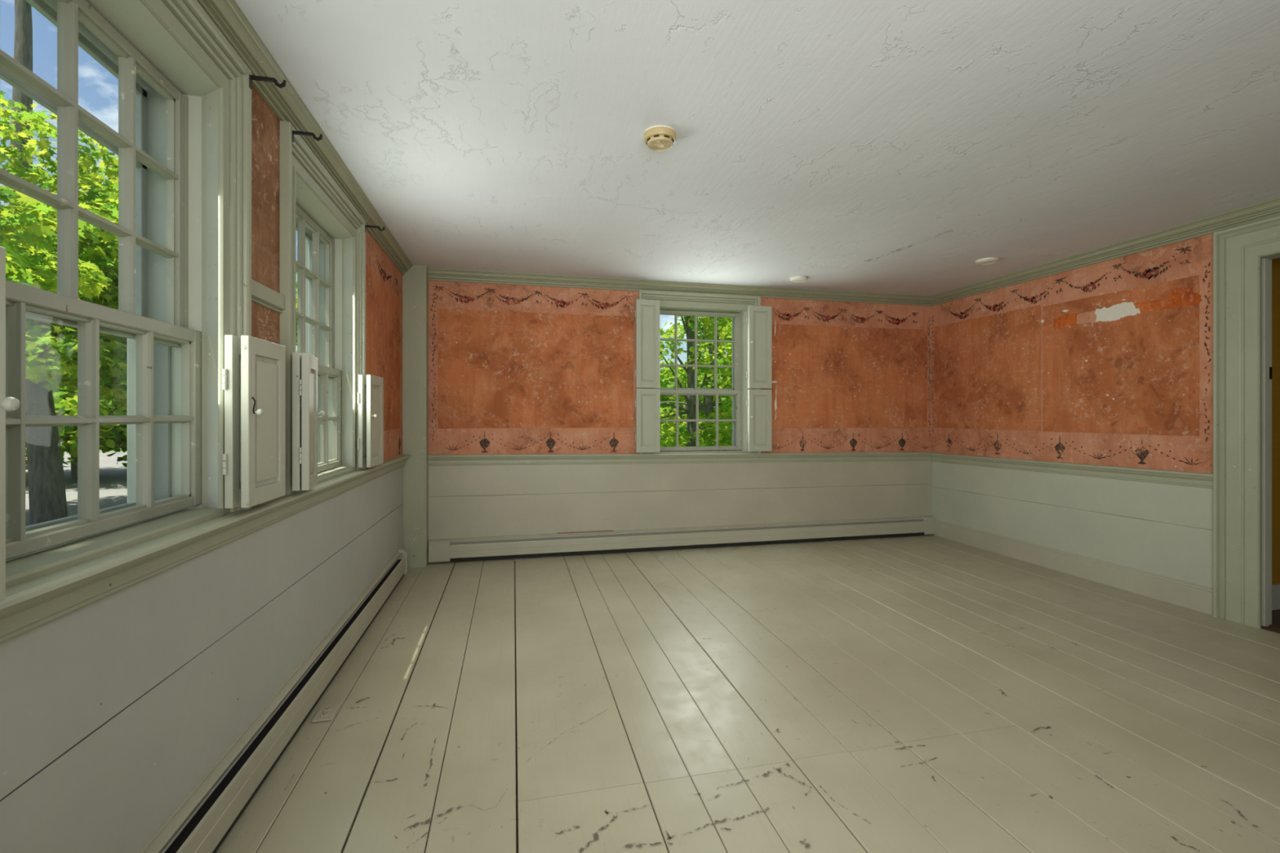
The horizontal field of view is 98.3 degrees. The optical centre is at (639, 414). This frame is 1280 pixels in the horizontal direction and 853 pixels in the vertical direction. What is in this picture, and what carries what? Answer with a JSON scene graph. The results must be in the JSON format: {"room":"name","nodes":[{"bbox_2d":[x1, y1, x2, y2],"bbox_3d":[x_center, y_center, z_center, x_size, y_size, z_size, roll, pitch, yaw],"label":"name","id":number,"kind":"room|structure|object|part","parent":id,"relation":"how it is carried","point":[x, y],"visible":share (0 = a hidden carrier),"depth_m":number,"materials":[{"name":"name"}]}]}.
{"room":"historic interior","nodes":[
{"label":"historic interior","id":0,"kind":"room"},
{"bbox_2d":[0,84,403,852],"bbox_3d":[-1.410,0.340,1.780,0.285,3.160,6.100,0,0,-13],"label":"wall","id":1,"kind":"structure","parent":0,"point":[114,708],"depth_m":1.50,"materials":[{"name":"grey wood"}]},
{"bbox_2d":[0,0,411,644],"bbox_3d":[-1.373,-0.356,1.640,0.366,1.527,5.570,0,0,-13],"label":"window","id":2,"kind":"structure","parent":1,"relation":"in","point":[182,144],"depth_m":1.47,"materials":[{"name":"green paint"}]},
{"bbox_2d":[0,245,19,601],"bbox_3d":[-0.946,0.014,0.705,0.094,0.532,0.279,0,0,-13],"label":"shutter","id":3,"kind":"object","parent":2,"relation":"attached to","point":[9,404],"visible":1,"depth_m":0.83,"materials":[{"name":"paint"}]},
{"bbox_3d":[-0.938,-0.015,0.819,0.028,0.021,0.022,0,0,-13],"label":"knob","id":4,"kind":"part","parent":3,"relation":"part of","materials":[{"name":"white ceramic"}]},
{"bbox_3d":[-1.253,0.011,1.258,0.036,0.525,0.866,0,0,-13],"label":"sash","id":5,"kind":"part","parent":2,"relation":"part of","materials":[{"name":"paint"}]},
{"bbox_3d":[-1.291,-0.581,1.249,0.034,0.758,0.866,0,0,-13],"label":"sash","id":6,"kind":"part","parent":2,"relation":"part of","materials":[{"name":"paint"}]},
{"bbox_3d":[-1.372,-0.384,1.231,0.115,1.473,1.092,0,0,-13],"label":"frame","id":7,"kind":"part","parent":2,"relation":"part of","materials":[{"name":"white wood"}]},
{"bbox_3d":[-1.141,-0.397,1.234,0.036,1.410,1.109,0,0,-13],"label":"casing","id":8,"kind":"part","parent":2,"relation":"part of","materials":[{"name":"green paint"}]},
{"bbox_2d":[222,334,285,508],"bbox_3d":[-1.194,0.021,1.745,0.093,0.506,0.282,0,0,-13],"label":"shutter","id":9,"kind":"object","parent":2,"relation":"attached to","point":[254,380],"visible":1,"depth_m":1.66,"materials":[{"name":"paint"}]},
{"bbox_3d":[-1.226,0.021,1.739,0.015,0.402,0.178,0,0,-13],"label":"panel","id":10,"kind":"part","parent":9,"relation":"part of","materials":[{"name":"paint"}]},
{"bbox_3d":[-1.138,-0.007,1.648,0.028,0.021,0.022,0,0,-13],"label":"knob","id":11,"kind":"part","parent":9,"relation":"part of","materials":[{"name":"white ceramic"}]},
{"bbox_3d":[-1.185,0.021,1.748,0.015,0.402,0.178,0,0,-13],"label":"panel","id":12,"kind":"part","parent":9,"relation":"part of","materials":[{"name":"paint"}]},
{"bbox_2d":[248,74,286,88],"bbox_3d":[-1.196,-1.063,1.778,0.106,0.042,0.014,0,0,-13],"label":"curtain bracket","id":13,"kind":"object","parent":2,"relation":"attached to","point":[274,80],"visible":1,"depth_m":1.77,"materials":[{"name":"black metal"}]},
{"bbox_3d":[-1.245,-1.063,1.767,0.005,0.042,0.014,0,0,-13],"label":"mounting plate","id":14,"kind":"part","parent":13,"relation":"part of","materials":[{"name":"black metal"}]},
{"bbox_3d":[-1.209,-1.077,1.775,0.072,0.010,0.012,0,0,-13],"label":"arm","id":15,"kind":"part","parent":13,"relation":"part of","materials":[{"name":"black metal"}]},
{"bbox_2d":[292,351,324,491],"bbox_3d":[-1.290,0.026,2.162,0.084,0.512,0.253,0,0,-24],"label":"shutter","id":16,"kind":"object","parent":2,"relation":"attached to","point":[304,365],"visible":1,"depth_m":2.06,"materials":[{"name":"paint"}]},
{"bbox_3d":[-1.288,0.026,2.161,0.018,0.408,0.148,0,0,-23],"label":"panel","id":17,"kind":"part","parent":16,"relation":"part of","materials":[{"name":"paint"}]},
{"bbox_3d":[-1.302,-0.002,2.257,0.029,0.021,0.022,0,0,-13],"label":"knob","id":18,"kind":"part","parent":16,"relation":"part of","materials":[{"name":"white ceramic"}]},
{"bbox_2d":[357,374,383,467],"bbox_3d":[-1.522,0.036,3.152,0.094,0.508,0.277,0,0,-13],"label":"shutter","id":19,"kind":"object","parent":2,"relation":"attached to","point":[371,388],"visible":1,"depth_m":3.06,"materials":[{"name":"paint"}]},
{"bbox_3d":[-1.550,0.036,3.147,0.014,0.404,0.174,0,0,-10],"label":"panel","id":20,"kind":"part","parent":19,"relation":"part of","materials":[{"name":"paint"}]},
{"bbox_3d":[-1.508,0.036,3.155,0.014,0.404,0.174,0,0,-10],"label":"panel","id":21,"kind":"part","parent":19,"relation":"part of","materials":[{"name":"paint"}]},
{"bbox_3d":[-1.320,-0.420,1.934,0.002,1.380,0.360,0,0,-13],"label":"scraped panel","id":22,"kind":"part","parent":1,"relation":"part of","materials":[{"name":"paint"}]},
{"bbox_3d":[-1.309,-0.412,1.932,0.020,0.068,0.370,0,0,-13],"label":"pier rail","id":23,"kind":"part","parent":1,"relation":"part of","materials":[{"name":"green paint"}]},
{"bbox_2d":[138,548,407,852],"bbox_3d":[-1.225,1.114,1.689,0.067,0.192,5.160,0,0,-13],"label":"baseboard heater","id":24,"kind":"object","parent":1,"relation":"attached to","point":[202,821],"visible":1,"depth_m":1.85,"materials":[{"name":"metal"}]},
{"bbox_2d":[196,0,413,275],"bbox_3d":[-1.223,-1.153,1.679,0.075,0.098,5.580,0,0,-13],"label":"crown molding","id":25,"kind":"structure","parent":1,"relation":"attached to","point":[285,102],"depth_m":2.05,"materials":[{"name":"green paint"}]},
{"bbox_2d":[280,120,365,494],"bbox_3d":[-1.609,-0.372,2.604,0.336,1.495,1.149,0,0,-13],"label":"window","id":26,"kind":"structure","parent":1,"relation":"in","point":[330,265],"depth_m":2.82,"materials":[{"name":"green paint"}]},
{"bbox_2d":[292,129,322,142],"bbox_3d":[-1.274,-1.061,2.119,0.106,0.042,0.014,0,0,-13],"label":"curtain bracket","id":27,"kind":"object","parent":26,"relation":"attached to","point":[294,132],"visible":1,"depth_m":2.11,"materials":[{"name":"black metal"}]},
{"bbox_3d":[-1.287,-1.075,2.116,0.072,0.010,0.012,0,0,-13],"label":"arm","id":28,"kind":"part","parent":27,"relation":"part of","materials":[{"name":"black metal"}]},
{"bbox_3d":[-1.686,-0.380,2.605,0.115,1.480,1.092,0,0,-13],"label":"frame","id":29,"kind":"part","parent":26,"relation":"part of","materials":[{"name":"white wood"}]},
{"bbox_3d":[-1.606,-0.577,2.624,0.034,0.766,0.866,0,0,-13],"label":"sash","id":30,"kind":"part","parent":26,"relation":"part of","materials":[{"name":"paint"}]},
{"bbox_3d":[-1.568,0.018,2.632,0.036,0.524,0.866,0,0,-13],"label":"sash","id":31,"kind":"part","parent":26,"relation":"part of","materials":[{"name":"paint"}]},
{"bbox_2d":[364,224,385,231],"bbox_3d":[-1.511,-1.056,3.154,0.106,0.042,0.014,0,0,-13],"label":"curtain bracket","id":32,"kind":"object","parent":26,"relation":"attached to","point":[366,226],"visible":1,"depth_m":3.15,"materials":[{"name":"black metal"}]},
{"bbox_3d":[-1.524,-1.070,3.151,0.072,0.010,0.012,0,0,-13],"label":"arm","id":33,"kind":"part","parent":32,"relation":"part of","materials":[{"name":"black metal"}]},
{"bbox_2d":[428,280,932,562],"bbox_3d":[0.563,0.040,5.157,5.400,2.560,0.156,0,0,-13],"label":"wall","id":34,"kind":"structure","parent":0,"point":[513,369],"depth_m":4.91,"materials":[{"name":"orange paint"}]},
{"bbox_2d":[402,265,428,568],"bbox_3d":[-1.833,0.015,4.471,0.221,2.450,0.145,0,0,-13],"label":"post","id":35,"kind":"object","parent":34,"relation":"attached to","point":[415,281],"visible":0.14,"depth_m":4.41,"materials":[{"name":"green paint"}]},
{"bbox_2d":[427,267,931,306],"bbox_3d":[0.615,-1.153,5.057,4.855,0.098,0.075,0,0,-13],"label":"crown molding","id":36,"kind":"structure","parent":34,"relation":"attached to","point":[434,274],"depth_m":4.96,"materials":[{"name":"green paint"}]},
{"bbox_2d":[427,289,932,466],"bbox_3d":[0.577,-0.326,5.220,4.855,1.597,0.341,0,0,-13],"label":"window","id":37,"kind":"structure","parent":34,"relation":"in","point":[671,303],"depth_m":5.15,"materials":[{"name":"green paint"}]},
{"bbox_2d":[635,388,659,453],"bbox_3d":[0.072,0.054,4.898,0.234,0.564,0.075,0,0,-13],"label":"shutter","id":38,"kind":"object","parent":37,"relation":"attached to","point":[646,400],"visible":1,"depth_m":4.89,"materials":[{"name":"paint"}]},
{"bbox_3d":[0.071,0.054,4.896,0.130,0.460,0.014,0,0,-14],"label":"panel","id":39,"kind":"part","parent":38,"relation":"part of","materials":[{"name":"paint"}]},
{"bbox_2d":[635,298,659,388],"bbox_3d":[0.072,-0.626,4.898,0.234,0.780,0.075,0,0,-13],"label":"shutter","id":40,"kind":"object","parent":37,"relation":"attached to","point":[646,311],"visible":1,"depth_m":4.89,"materials":[{"name":"paint"}]},
{"bbox_3d":[0.071,-0.626,4.896,0.130,0.676,0.014,0,0,-14],"label":"panel","id":41,"kind":"part","parent":40,"relation":"part of","materials":[{"name":"paint"}]},
{"bbox_3d":[0.528,-0.573,5.204,0.866,0.786,0.034,0,0,-13],"label":"sash","id":42,"kind":"part","parent":37,"relation":"part of","materials":[{"name":"paint"}]},
{"bbox_3d":[0.537,0.053,5.166,0.866,0.566,0.036,0,0,-13],"label":"sash","id":43,"kind":"part","parent":37,"relation":"part of","materials":[{"name":"paint"}]},
{"bbox_3d":[0.510,-0.354,5.285,1.092,1.541,0.115,0,0,-13],"label":"frame","id":44,"kind":"part","parent":37,"relation":"part of","materials":[{"name":"white wood"}]},
{"bbox_2d":[746,389,771,451],"bbox_3d":[1.114,0.055,5.136,0.244,0.574,0.075,0,0,-13],"label":"shutter","id":45,"kind":"object","parent":37,"relation":"attached to","point":[758,402],"visible":1,"depth_m":5.13,"materials":[{"name":"paint"}]},
{"bbox_3d":[1.116,0.055,5.136,0.140,0.470,0.014,0,0,-12],"label":"panel","id":46,"kind":"part","parent":45,"relation":"part of","materials":[{"name":"paint"}]},
{"bbox_2d":[746,305,771,388],"bbox_3d":[1.114,-0.624,5.136,0.244,0.764,0.075,0,0,-13],"label":"shutter","id":47,"kind":"object","parent":37,"relation":"attached to","point":[758,319],"visible":1,"depth_m":5.13,"materials":[{"name":"paint"}]},
{"bbox_3d":[1.116,-0.624,5.136,0.140,0.660,0.014,0,0,-12],"label":"panel","id":48,"kind":"part","parent":47,"relation":"part of","materials":[{"name":"paint"}]},
{"bbox_2d":[428,515,935,563],"bbox_3d":[0.621,1.117,5.059,4.812,0.187,0.067,0,0,-13],"label":"baseboard heater","id":49,"kind":"object","parent":34,"relation":"attached to","point":[473,548],"depth_m":4.96,"materials":[{"name":"metal"}]},
{"bbox_3d":[-0.475,1.025,4.832,0.490,0.005,0.012,0,0,-13],"label":"wood strip","id":50,"kind":"part","parent":49,"relation":"part of","materials":[{"name":"beige wood"}]},
{"bbox_3d":[0.609,1.118,5.083,4.785,0.180,0.007,0,0,-13],"label":"plate","id":51,"kind":"part","parent":49,"relation":"part of","materials":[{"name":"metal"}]},
{"bbox_2d":[450,517,922,542],"bbox_3d":[0.611,1.047,5.072,4.785,0.014,0.024,0,0,-13],"label":"hood","id":52,"kind":"object","parent":49,"relation":"attached to","point":[884,520],"depth_m":5.03,"materials":[{"name":"metal"}]},
{"bbox_2d":[215,534,1279,852],"bbox_3d":[1.627,1.289,2.527,6.900,0.142,6.200,0,0,-13],"label":"floor","id":53,"kind":"structure","parent":0,"point":[926,693],"depth_m":2.24,"materials":[{"name":"beige wood"}]},
{"bbox_2d":[311,704,339,722],"bbox_3d":[-1.276,1.212,2.250,0.076,0.013,0.116,0,0,-13],"label":"floor outlet","id":54,"kind":"object","parent":53,"relation":"on","point":[324,713],"visible":1,"depth_m":2.24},
{"bbox_2d":[320,711,328,716],"bbox_3d":[-1.272,1.210,2.231,0.034,0.008,0.034,0,0,-13],"label":"receptacle","id":55,"kind":"object","parent":54,"relation":"attached to","point":[322,713],"depth_m":2.23,"materials":[{"name":"beige plastic"}]},
{"bbox_2d":[323,706,332,711],"bbox_3d":[-1.281,1.210,2.269,0.034,0.008,0.034,0,0,-13],"label":"receptacle","id":56,"kind":"object","parent":54,"relation":"attached to","point":[325,708],"depth_m":2.27,"materials":[{"name":"beige plastic"}]},
{"bbox_2d":[235,0,1279,295],"bbox_3d":[1.209,-1.299,2.380,5.380,0.282,6.100,0,0,-13],"label":"ceiling","id":57,"kind":"structure","parent":0,"point":[877,146],"depth_m":2.29,"materials":[{"name":"paint"}]},
{"bbox_2d":[643,124,676,151],"bbox_3d":[0.085,-1.165,2.340,0.140,0.058,0.140,0,0,-13],"label":"smoke detector","id":58,"kind":"object","parent":57,"relation":"attached to","point":[660,137],"visible":1,"depth_m":2.30,"materials":[{"name":"white plastic"}]},
{"bbox_2d":[931,233,1213,587],"bbox_3d":[3.662,0.050,2.880,0.126,2.580,5.980,0,0,-13],"label":"wall","id":59,"kind":"structure","parent":0,"point":[1108,362],"depth_m":4.09,"materials":[{"name":"orange paint"}]},
{"bbox_2d":[931,453,1213,488],"bbox_3d":[3.216,0.420,4.481,0.041,0.120,2.358,0,0,-13],"label":"chair rail","id":60,"kind":"object","parent":59,"relation":"attached to","point":[1203,480],"visible":1,"depth_m":4.07,"materials":[{"name":"green paint"}]},
{"bbox_2d":[933,519,1213,615],"bbox_3d":[3.226,1.139,4.489,0.017,0.171,2.348,0,0,-13],"label":"baseboard","id":61,"kind":"structure","parent":59,"relation":"attached to","point":[1189,595],"depth_m":4.06,"materials":[{"name":"grey paint"}]},
{"bbox_2d":[930,196,1279,306],"bbox_3d":[3.573,-1.153,2.844,0.075,0.098,5.710,0,0,-13],"label":"crown molding","id":62,"kind":"structure","parent":59,"relation":"attached to","point":[1269,208],"depth_m":3.79,"materials":[{"name":"green paint"}]},
{"bbox_2d":[1213,215,1279,628],"bbox_3d":[3.683,0.061,2.733,0.179,2.318,1.281,0,0,-13],"label":"door frame","id":63,"kind":"structure","parent":59,"relation":"in","point":[1243,255],"depth_m":3.22,"materials":[{"name":"green paint"}]},
{"bbox_3d":[3.653,-0.240,3.205,0.018,0.070,0.004,0,0,-13],"label":"hinge plate","id":64,"kind":"part","parent":63,"relation":"part of","materials":[{"name":"black metal"}]},
{"bbox_2d":[1271,257,1279,584],"bbox_3d":[4.458,0.065,2.652,1.325,2.510,1.980,0,0,-13],"label":"wall","id":65,"kind":"structure","parent":0,"point":[1275,262],"depth_m":3.48,"materials":[{"name":"orange paint"}]},
{"bbox_2d":[1271,583,1279,610],"bbox_3d":[4.218,1.143,3.521,1.245,0.155,0.018,0,0,-13],"label":"baseboard","id":66,"kind":"structure","parent":65,"relation":"attached to","point":[1275,587],"depth_m":3.46,"materials":[{"name":"paint"}]},
{"label":"outside","id":67,"kind":"structure","parent":0,"visible":0},
{"bbox_2d":[25,452,127,526],"bbox_3d":[-21.404,1.830,-2.848,37.000,0.020,64.000,0,0,-13],"label":"driveway","id":68,"kind":"structure","parent":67,"point":[113,476],"depth_m":14.23,"materials":[{"name":"grey asphalt"}]},
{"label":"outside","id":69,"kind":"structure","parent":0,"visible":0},
{"bbox_2d":[26,448,127,453],"bbox_3d":[-5.579,2.330,24.370,120.000,0.980,130.000,0,0,-13],"label":"ground","id":70,"kind":"structure","parent":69,"point":[100,451],"depth_m":27.29,"materials":[{"name":"grey asphalt"}]},
{"bbox_2d":[0,90,113,299],"bbox_3d":[-5.551,-3.939,1.062,4.773,11.675,10.669,0,0,-23],"label":"maple tree","id":71,"kind":"object","parent":70,"relation":"on","point":[30,240],"visible":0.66,"depth_m":4.44,"materials":[{"name":"green plant"}]},
{"bbox_2d":[0,0,127,524],"bbox_3d":[-10.105,-2.857,9.632,6.763,9.517,6.150,0,0,-24],"label":"maple tree","id":72,"kind":"object","parent":70,"relation":"on","point":[49,357],"visible":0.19,"depth_m":8.65,"materials":[{"name":"green plant"}]},
{"bbox_2d":[25,266,127,479],"bbox_3d":[-16.075,-1.857,15.677,8.493,7.517,6.896,0,0,-13],"label":"maple tree","id":73,"kind":"object","parent":70,"relation":"on","point":[112,437],"visible":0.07,"depth_m":14.29,"materials":[{"name":"green plant"}]},
{"bbox_2d":[296,272,297,352],"bbox_3d":[-7.783,-1.682,17.633,7.033,7.863,9.626,0,0,-13],"label":"maple tree","id":74,"kind":"object","parent":70,"relation":"on","point":[296,273],"visible":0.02,"depth_m":14.34,"materials":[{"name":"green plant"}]},
{"bbox_2d":[659,315,732,447],"bbox_3d":[0.682,-1.357,10.691,3.882,6.516,2.893,0,0,-13],"label":"maple tree","id":75,"kind":"object","parent":70,"relation":"on","point":[688,437],"visible":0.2,"depth_m":10.63,"materials":[{"name":"green plant"}]},
{"bbox_2d":[659,316,732,447],"bbox_3d":[0.969,-1.605,13.776,5.495,7.023,2.422,0,0,-13],"label":"maple tree","id":76,"kind":"object","parent":70,"relation":"on","point":[705,411],"visible":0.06,"depth_m":13.76,"materials":[{"name":"green plant"}]},
{"bbox_2d":[659,315,732,446],"bbox_3d":[2.427,-1.648,22.522,13.346,8.188,7.531,0,0,-19],"label":"maple tree","id":77,"kind":"object","parent":70,"relation":"on","point":[665,384],"visible":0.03,"depth_m":20.29,"materials":[{"name":"green plant"}]}
]}

